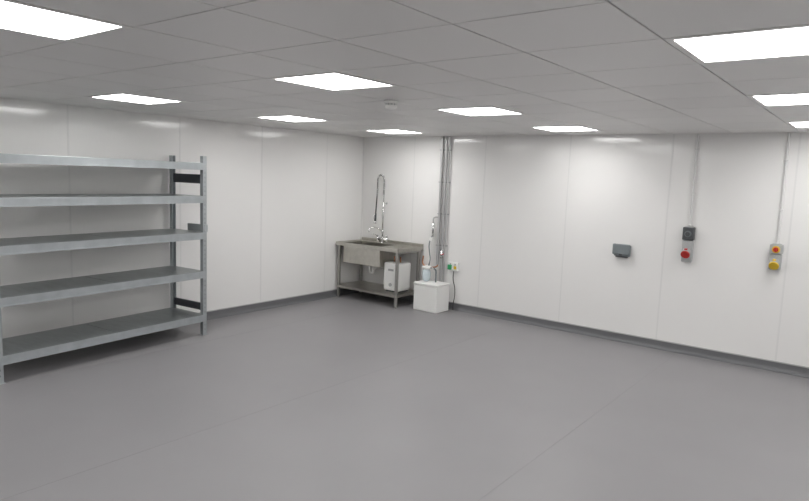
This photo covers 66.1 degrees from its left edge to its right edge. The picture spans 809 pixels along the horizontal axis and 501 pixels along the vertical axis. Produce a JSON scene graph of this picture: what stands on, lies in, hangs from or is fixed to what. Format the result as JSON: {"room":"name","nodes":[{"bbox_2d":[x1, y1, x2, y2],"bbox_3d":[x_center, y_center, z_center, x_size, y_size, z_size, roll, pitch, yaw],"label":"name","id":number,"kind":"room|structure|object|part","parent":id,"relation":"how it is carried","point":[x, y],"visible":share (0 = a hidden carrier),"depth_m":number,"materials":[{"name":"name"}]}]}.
{"room":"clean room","nodes":[
{"label":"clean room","id":0,"kind":"room"},
{"bbox_2d":[0,98,362,338],"bbox_3d":[-3.661,-0.295,6.097,0.100,2.595,9.600,7,9,37],"label":"wall","id":1,"kind":"structure","parent":0,"point":[294,207],"depth_m":7.30,"materials":[{"name":"white plastic"}]},
{"bbox_2d":[66,105,327,325],"bbox_3d":[-3.392,-0.291,6.364,0.002,2.345,7.268,7,9,37],"label":"joint","id":2,"kind":"object","parent":1,"relation":"attached to","point":[66,105],"visible":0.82,"depth_m":7.33,"materials":[{"name":"white"}]},
{"bbox_2d":[199,288,358,319],"bbox_3d":[-3.650,0.949,6.201,0.045,0.104,9.600,7,9,37],"label":"baseboard","id":3,"kind":"structure","parent":1,"relation":"attached to","point":[236,310],"depth_m":8.58,"materials":[{"name":"grey plastic"}]},
{"bbox_2d":[0,292,808,500],"bbox_3d":[0.032,1.528,3.374,9.600,0.100,9.800,7,9,37],"label":"floor","id":4,"kind":"structure","parent":0,"point":[454,422],"depth_m":4.88,"materials":[{"name":"plastic"}]},
{"bbox_2d":[0,153,207,384],"bbox_3d":[-3.028,0.021,6.163,0.582,2.000,2.202,6,8,32],"label":"metal shelving unit","id":5,"kind":"object","parent":4,"relation":"on","point":[25,347],"visible":1,"depth_m":6.04,"materials":[{"name":"metal"}]},
{"bbox_3d":[-3.378,0.129,5.128,0.045,1.994,0.050,6,8,32],"label":"post","id":6,"kind":"part","parent":5,"relation":"part of","materials":[{"name":"metal"}]},
{"bbox_3d":[-2.679,-0.092,7.196,0.045,1.994,0.050,6,8,32],"label":"post","id":7,"kind":"part","parent":5,"relation":"part of","materials":[{"name":"metal"}]},
{"bbox_3d":[-2.236,-0.043,6.918,0.045,1.994,0.050,6,8,32],"label":"post","id":8,"kind":"part","parent":5,"relation":"part of","materials":[{"name":"metal"}]},
{"bbox_2d":[1,302,676,500],"bbox_3d":[0.146,1.495,3.269,8.004,0.001,9.580,7,9,37],"label":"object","id":9,"kind":"structure","parent":4,"relation":"attached to","point":[386,302],"depth_m":4.96,"materials":[{"name":"grey plastic"}]},
{"bbox_2d":[336,237,422,308],"bbox_3d":[-0.395,0.304,9.319,1.208,0.885,0.600,7,9,37],"label":"bench","id":10,"kind":"object","parent":4,"relation":"on","point":[369,252],"visible":0.94,"depth_m":9.20,"materials":[{"name":"silver metal"}]},
{"bbox_3d":[-0.994,0.288,9.460,0.038,0.780,0.038,7,9,37],"label":"leg","id":11,"kind":"part","parent":10,"relation":"part of","materials":[{"name":"silver metal"}]},
{"bbox_3d":[-0.687,0.252,9.853,0.038,0.780,0.038,7,9,37],"label":"leg","id":12,"kind":"part","parent":10,"relation":"part of","materials":[{"name":"silver metal"}]},
{"bbox_2d":[368,174,387,242],"bbox_3d":[-0.374,-0.640,9.456,0.300,1.047,0.201,4,7,15],"label":"tap","id":13,"kind":"object","parent":10,"relation":"on","point":[382,238],"visible":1,"depth_m":9.45,"materials":[{"name":"silver metal"}]},
{"bbox_2d":[342,240,416,248],"bbox_3d":[-0.384,-0.075,9.269,1.200,0.030,0.580,7,9,37],"label":"countertop","id":14,"kind":"structure","parent":10,"relation":"on","point":[396,245],"depth_m":9.34,"materials":[{"name":"silver metal"}]},
{"bbox_3d":[-0.112,0.402,8.780,0.038,0.780,0.038,7,9,37],"label":"leg","id":15,"kind":"part","parent":10,"relation":"part of","materials":[{"name":"silver metal"}]},
{"bbox_2d":[384,256,410,292],"bbox_3d":[-0.110,0.341,9.077,0.290,0.509,0.302,7,9,37],"label":"water heater","id":16,"kind":"object","parent":10,"relation":"on","point":[389,267],"visible":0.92,"depth_m":8.99,"materials":[{"name":"white plastic"}]},
{"bbox_3d":[0.196,0.367,9.173,0.038,0.780,0.038,7,9,37],"label":"leg","id":17,"kind":"part","parent":10,"relation":"part of","materials":[{"name":"silver metal"}]},
{"bbox_2d":[413,280,449,313],"bbox_3d":[0.378,0.645,8.782,0.412,0.395,0.322,7,9,37],"label":"box","id":18,"kind":"object","parent":4,"relation":"on","point":[431,296],"visible":0.92,"depth_m":8.66,"materials":[{"name":"white plastic"}]},
{"bbox_2d":[422,263,436,281],"bbox_3d":[0.342,0.317,8.808,0.146,0.246,0.228,-1,8,-28],"label":"water filter","id":19,"kind":"object","parent":18,"relation":"on","point":[426,273],"visible":1,"depth_m":8.80,"materials":[{"name":"grey plastic"}]},
{"bbox_2d":[422,269,430,280],"bbox_3d":[0.312,0.346,8.851,0.124,0.174,0.124,7,9,37],"label":"container","id":20,"kind":"object","parent":19,"relation":"attached to","point":[426,273],"depth_m":8.80,"materials":[{"name":"grey plastic"}]},
{"bbox_3d":[0.385,0.465,8.760,0.412,0.033,0.322,7,9,37],"label":"lid","id":21,"kind":"part","parent":18,"relation":"part of","materials":[{"name":"white plastic"}]},
{"bbox_2d":[0,0,808,136],"bbox_3d":[0.129,-1.022,3.069,9.600,0.150,9.800,7,9,37],"label":"ceiling","id":22,"kind":"structure","parent":0,"point":[608,66],"depth_m":3.25,"materials":[{"name":"tile"}]},
{"bbox_2d":[0,0,132,41],"bbox_3d":[-1.555,-0.962,2.559,0.591,0.033,0.591,7,9,37],"label":"frame","id":23,"kind":"object","parent":22,"relation":"attached to","point":[122,26],"visible":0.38,"depth_m":2.60,"materials":[{"name":"white paint"}]},
{"bbox_2d":[0,0,119,38],"bbox_3d":[-1.555,-0.959,2.559,0.531,0.019,0.531,7,9,37],"label":"diffuser","id":24,"kind":"object","parent":23,"relation":"attached to","point":[13,16],"visible":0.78,"depth_m":2.60,"materials":[{"name":"white plastic"}]},
{"bbox_2d":[86,93,185,104],"bbox_3d":[-2.340,-1.335,5.430,0.591,0.033,0.591,7,9,37],"label":"frame","id":25,"kind":"object","parent":22,"relation":"attached to","point":[94,96],"visible":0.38,"depth_m":5.38,"materials":[{"name":"white paint"}]},
{"bbox_2d":[97,94,177,103],"bbox_3d":[-2.341,-1.332,5.430,0.531,0.019,0.531,7,9,37],"label":"diffuser","id":26,"kind":"object","parent":25,"relation":"attached to","point":[123,97],"visible":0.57,"depth_m":5.44,"materials":[{"name":"white plastic"}]},
{"bbox_2d":[256,115,329,121],"bbox_3d":[-1.235,-1.463,6.844,0.591,0.033,0.591,7,9,37],"label":"frame","id":27,"kind":"object","parent":22,"relation":"attached to","point":[284,115],"visible":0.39,"depth_m":6.81,"materials":[{"name":"white paint"}]},
{"bbox_2d":[261,116,323,121],"bbox_3d":[-1.235,-1.460,6.845,0.531,0.019,0.531,7,9,37],"label":"diffuser","id":28,"kind":"object","parent":27,"relation":"attached to","point":[287,118],"visible":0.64,"depth_m":6.86,"materials":[{"name":"white plastic"}]},
{"bbox_2d":[268,71,398,90],"bbox_3d":[-0.449,-1.090,3.973,0.591,0.033,0.591,7,9,37],"label":"frame","id":29,"kind":"object","parent":22,"relation":"attached to","point":[340,73],"visible":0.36,"depth_m":3.90,"materials":[{"name":"white paint"}]},
{"bbox_2d":[279,73,388,89],"bbox_3d":[-0.449,-1.087,3.974,0.531,0.019,0.531,7,9,37],"label":"diffuser","id":30,"kind":"object","parent":29,"relation":"attached to","point":[334,81],"visible":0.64,"depth_m":3.97,"materials":[{"name":"white plastic"}]},
{"bbox_2d":[384,100,397,109],"bbox_3d":[-0.106,-1.137,4.870,0.116,0.066,0.116,7,9,37],"label":"smoke detector","id":31,"kind":"object","parent":22,"relation":"attached to","point":[389,104],"visible":1,"depth_m":4.83,"materials":[{"name":"white plastic"}]},
{"bbox_2d":[363,130,422,133],"bbox_3d":[-0.129,-1.591,8.259,0.591,0.033,0.591,7,9,37],"label":"frame","id":32,"kind":"object","parent":22,"relation":"attached to","point":[363,130],"visible":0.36,"depth_m":8.37,"materials":[{"name":"white paint"}]},
{"bbox_2d":[376,130,415,132],"bbox_3d":[-0.129,-1.587,8.259,0.531,0.019,0.531,7,9,37],"label":"diffuser","id":33,"kind":"object","parent":32,"relation":"attached to","point":[384,131],"visible":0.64,"depth_m":8.26,"materials":[{"name":"white plastic"}]},
{"bbox_2d":[433,106,525,115],"bbox_3d":[0.657,-1.217,5.388,0.591,0.033,0.591,7,9,37],"label":"frame","id":34,"kind":"object","parent":22,"relation":"attached to","point":[520,113],"visible":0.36,"depth_m":5.33,"materials":[{"name":"white paint"}]},
{"bbox_2d":[443,107,518,114],"bbox_3d":[0.657,-1.214,5.388,0.531,0.019,0.531,7,9,37],"label":"diffuser","id":35,"kind":"object","parent":34,"relation":"attached to","point":[469,111],"visible":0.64,"depth_m":5.39,"materials":[{"name":"white plastic"}]},
{"bbox_2d":[530,126,601,131],"bbox_3d":[1.763,-1.345,6.802,0.591,0.033,0.591,7,9,37],"label":"frame","id":36,"kind":"object","parent":22,"relation":"attached to","point":[550,126],"visible":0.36,"depth_m":6.72,"materials":[{"name":"white paint"}]},
{"bbox_2d":[535,127,592,130],"bbox_3d":[1.763,-1.342,6.803,0.531,0.019,0.531,7,9,37],"label":"diffuser","id":37,"kind":"object","parent":36,"relation":"attached to","point":[545,128],"visible":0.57,"depth_m":6.82,"materials":[{"name":"white plastic"}]},
{"bbox_2d":[664,24,808,63],"bbox_3d":[1.443,-0.844,2.517,0.591,0.033,0.591,7,9,37],"label":"frame","id":38,"kind":"object","parent":22,"relation":"attached to","point":[672,40],"visible":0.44,"depth_m":2.47,"materials":[{"name":"white paint"}]},
{"bbox_2d":[676,27,808,61],"bbox_3d":[1.443,-0.841,2.517,0.531,0.019,0.531,7,9,37],"label":"diffuser","id":39,"kind":"object","parent":38,"relation":"attached to","point":[794,41],"visible":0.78,"depth_m":2.52,"materials":[{"name":"white plastic"}]},
{"bbox_2d":[746,93,808,105],"bbox_3d":[2.549,-0.972,3.931,0.591,0.033,0.591,7,9,37],"label":"frame","id":40,"kind":"object","parent":22,"relation":"attached to","point":[752,97],"visible":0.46,"depth_m":3.98,"materials":[{"name":"white paint"}]},
{"bbox_2d":[754,94,808,104],"bbox_3d":[2.548,-0.969,3.932,0.531,0.019,0.531,7,9,37],"label":"diffuser","id":41,"kind":"object","parent":40,"relation":"attached to","point":[797,98],"visible":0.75,"depth_m":4.00,"materials":[{"name":"white plastic"}]},
{"bbox_2d":[785,121,808,127],"bbox_3d":[3.654,-1.099,5.346,0.591,0.033,0.591,7,9,37],"label":"frame","id":42,"kind":"object","parent":22,"relation":"attached to","point":[788,123],"visible":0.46,"depth_m":5.50,"materials":[{"name":"white paint"}]},
{"bbox_2d":[790,122,808,126],"bbox_3d":[3.654,-1.096,5.346,0.531,0.019,0.531,7,9,37],"label":"diffuser","id":43,"kind":"object","parent":42,"relation":"attached to","point":[797,124],"visible":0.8,"depth_m":5.45,"materials":[{"name":"white plastic"}]},
{"bbox_2d":[362,133,808,366],"bbox_3d":[3.062,-0.152,7.025,9.600,2.595,0.100,7,9,37],"label":"wall","id":44,"kind":"structure","parent":0,"point":[728,298],"depth_m":7.36,"materials":[{"name":"white plastic"}]},
{"bbox_2d":[361,137,364,238],"bbox_3d":[-0.672,-0.604,9.829,0.018,2.345,0.018,7,9,37],"label":"trim","id":45,"kind":"structure","parent":44,"relation":"attached to","point":[363,137],"depth_m":9.77,"materials":[{"name":"white plastic"}]},
{"bbox_2d":[0,97,808,136],"bbox_3d":[0.126,-0.960,3.076,9.400,0.034,9.600,7,9,37],"label":"trim","id":46,"kind":"structure","parent":44,"relation":"attached to","point":[0,97],"depth_m":7.18,"materials":[{"name":"white paint"}]},
{"bbox_2d":[422,136,451,281],"bbox_3d":[0.422,-0.453,8.897,0.406,2.330,0.155,7,9,37],"label":"pipes","id":47,"kind":"object","parent":44,"relation":"attached to","point":[447,152],"visible":0.96,"depth_m":8.83,"materials":[{"name":"silver metal"}]},
{"bbox_2d":[447,262,458,309],"bbox_3d":[0.675,0.500,8.838,0.156,0.676,0.077,7,9,37],"label":"wall socket","id":48,"kind":"object","parent":44,"relation":"attached to","point":[452,266],"visible":1,"depth_m":8.80,"materials":[{"name":"white plastic"}]},
{"bbox_3d":[0.685,0.228,8.805,0.156,0.128,0.007,7,9,37],"label":"plate","id":49,"kind":"part","parent":48,"relation":"part of","materials":[{"name":"white plastic"}]},
{"bbox_2d":[362,292,808,377],"bbox_3d":[2.971,1.089,7.116,9.400,0.104,0.045,7,9,37],"label":"baseboard","id":50,"kind":"structure","parent":44,"relation":"attached to","point":[759,363],"depth_m":7.30,"materials":[{"name":"grey plastic"}]},
{"bbox_2d":[410,133,801,360],"bbox_3d":[2.951,-0.134,7.049,7.218,2.345,0.002,7,9,37],"label":"joint","id":51,"kind":"object","parent":44,"relation":"attached to","point":[800,136],"visible":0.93,"depth_m":7.09,"materials":[{"name":"white"}]},
{"bbox_2d":[612,243,630,257],"bbox_3d":[2.565,0.000,7.305,0.213,0.156,0.092,7,9,37],"label":"socket","id":52,"kind":"object","parent":44,"relation":"attached to","point":[619,250],"visible":1,"depth_m":7.27,"materials":[{"name":"grey plastic"}]},
{"bbox_2d":[681,134,699,261],"bbox_3d":[3.127,-0.567,6.781,0.116,1.400,0.146,7,9,37],"label":"power socket","id":53,"kind":"object","parent":44,"relation":"attached to","point":[688,235],"visible":1,"depth_m":6.82,"materials":[{"name":"grey plastic"}]},
{"bbox_2d":[684,231,690,236],"bbox_3d":[3.100,-0.180,6.811,0.072,0.072,0.038,7,9,37],"label":"switch","id":54,"kind":"object","parent":53,"relation":"attached to","point":[686,233],"depth_m":6.81,"materials":[{"name":"grey plastic"}]},
{"bbox_2d":[681,240,693,261],"bbox_3d":[3.105,0.009,6.850,0.107,0.239,0.146,7,9,37],"label":"socket","id":55,"kind":"object","parent":53,"relation":"attached to","point":[687,245],"depth_m":6.84,"materials":[{"name":"grey plastic"}]},
{"bbox_2d":[768,133,790,269],"bbox_3d":[3.796,-0.487,6.265,0.116,1.385,0.146,7,9,37],"label":"power socket","id":56,"kind":"object","parent":44,"relation":"attached to","point":[776,250],"visible":1,"depth_m":6.30,"materials":[{"name":"grey plastic"}]},
{"bbox_2d":[768,254,781,269],"bbox_3d":[3.773,0.120,6.338,0.107,0.161,0.146,7,9,37],"label":"socket","id":57,"kind":"object","parent":56,"relation":"attached to","point":[775,260],"depth_m":6.32,"materials":[{"name":"yellow plastic"}]},
{"bbox_2d":[772,246,779,252],"bbox_3d":[3.765,-0.008,6.307,0.072,0.072,0.038,7,9,37],"label":"switch","id":58,"kind":"object","parent":56,"relation":"attached to","point":[775,249],"depth_m":6.31,"materials":[{"name":"red plastic"}]}
]}

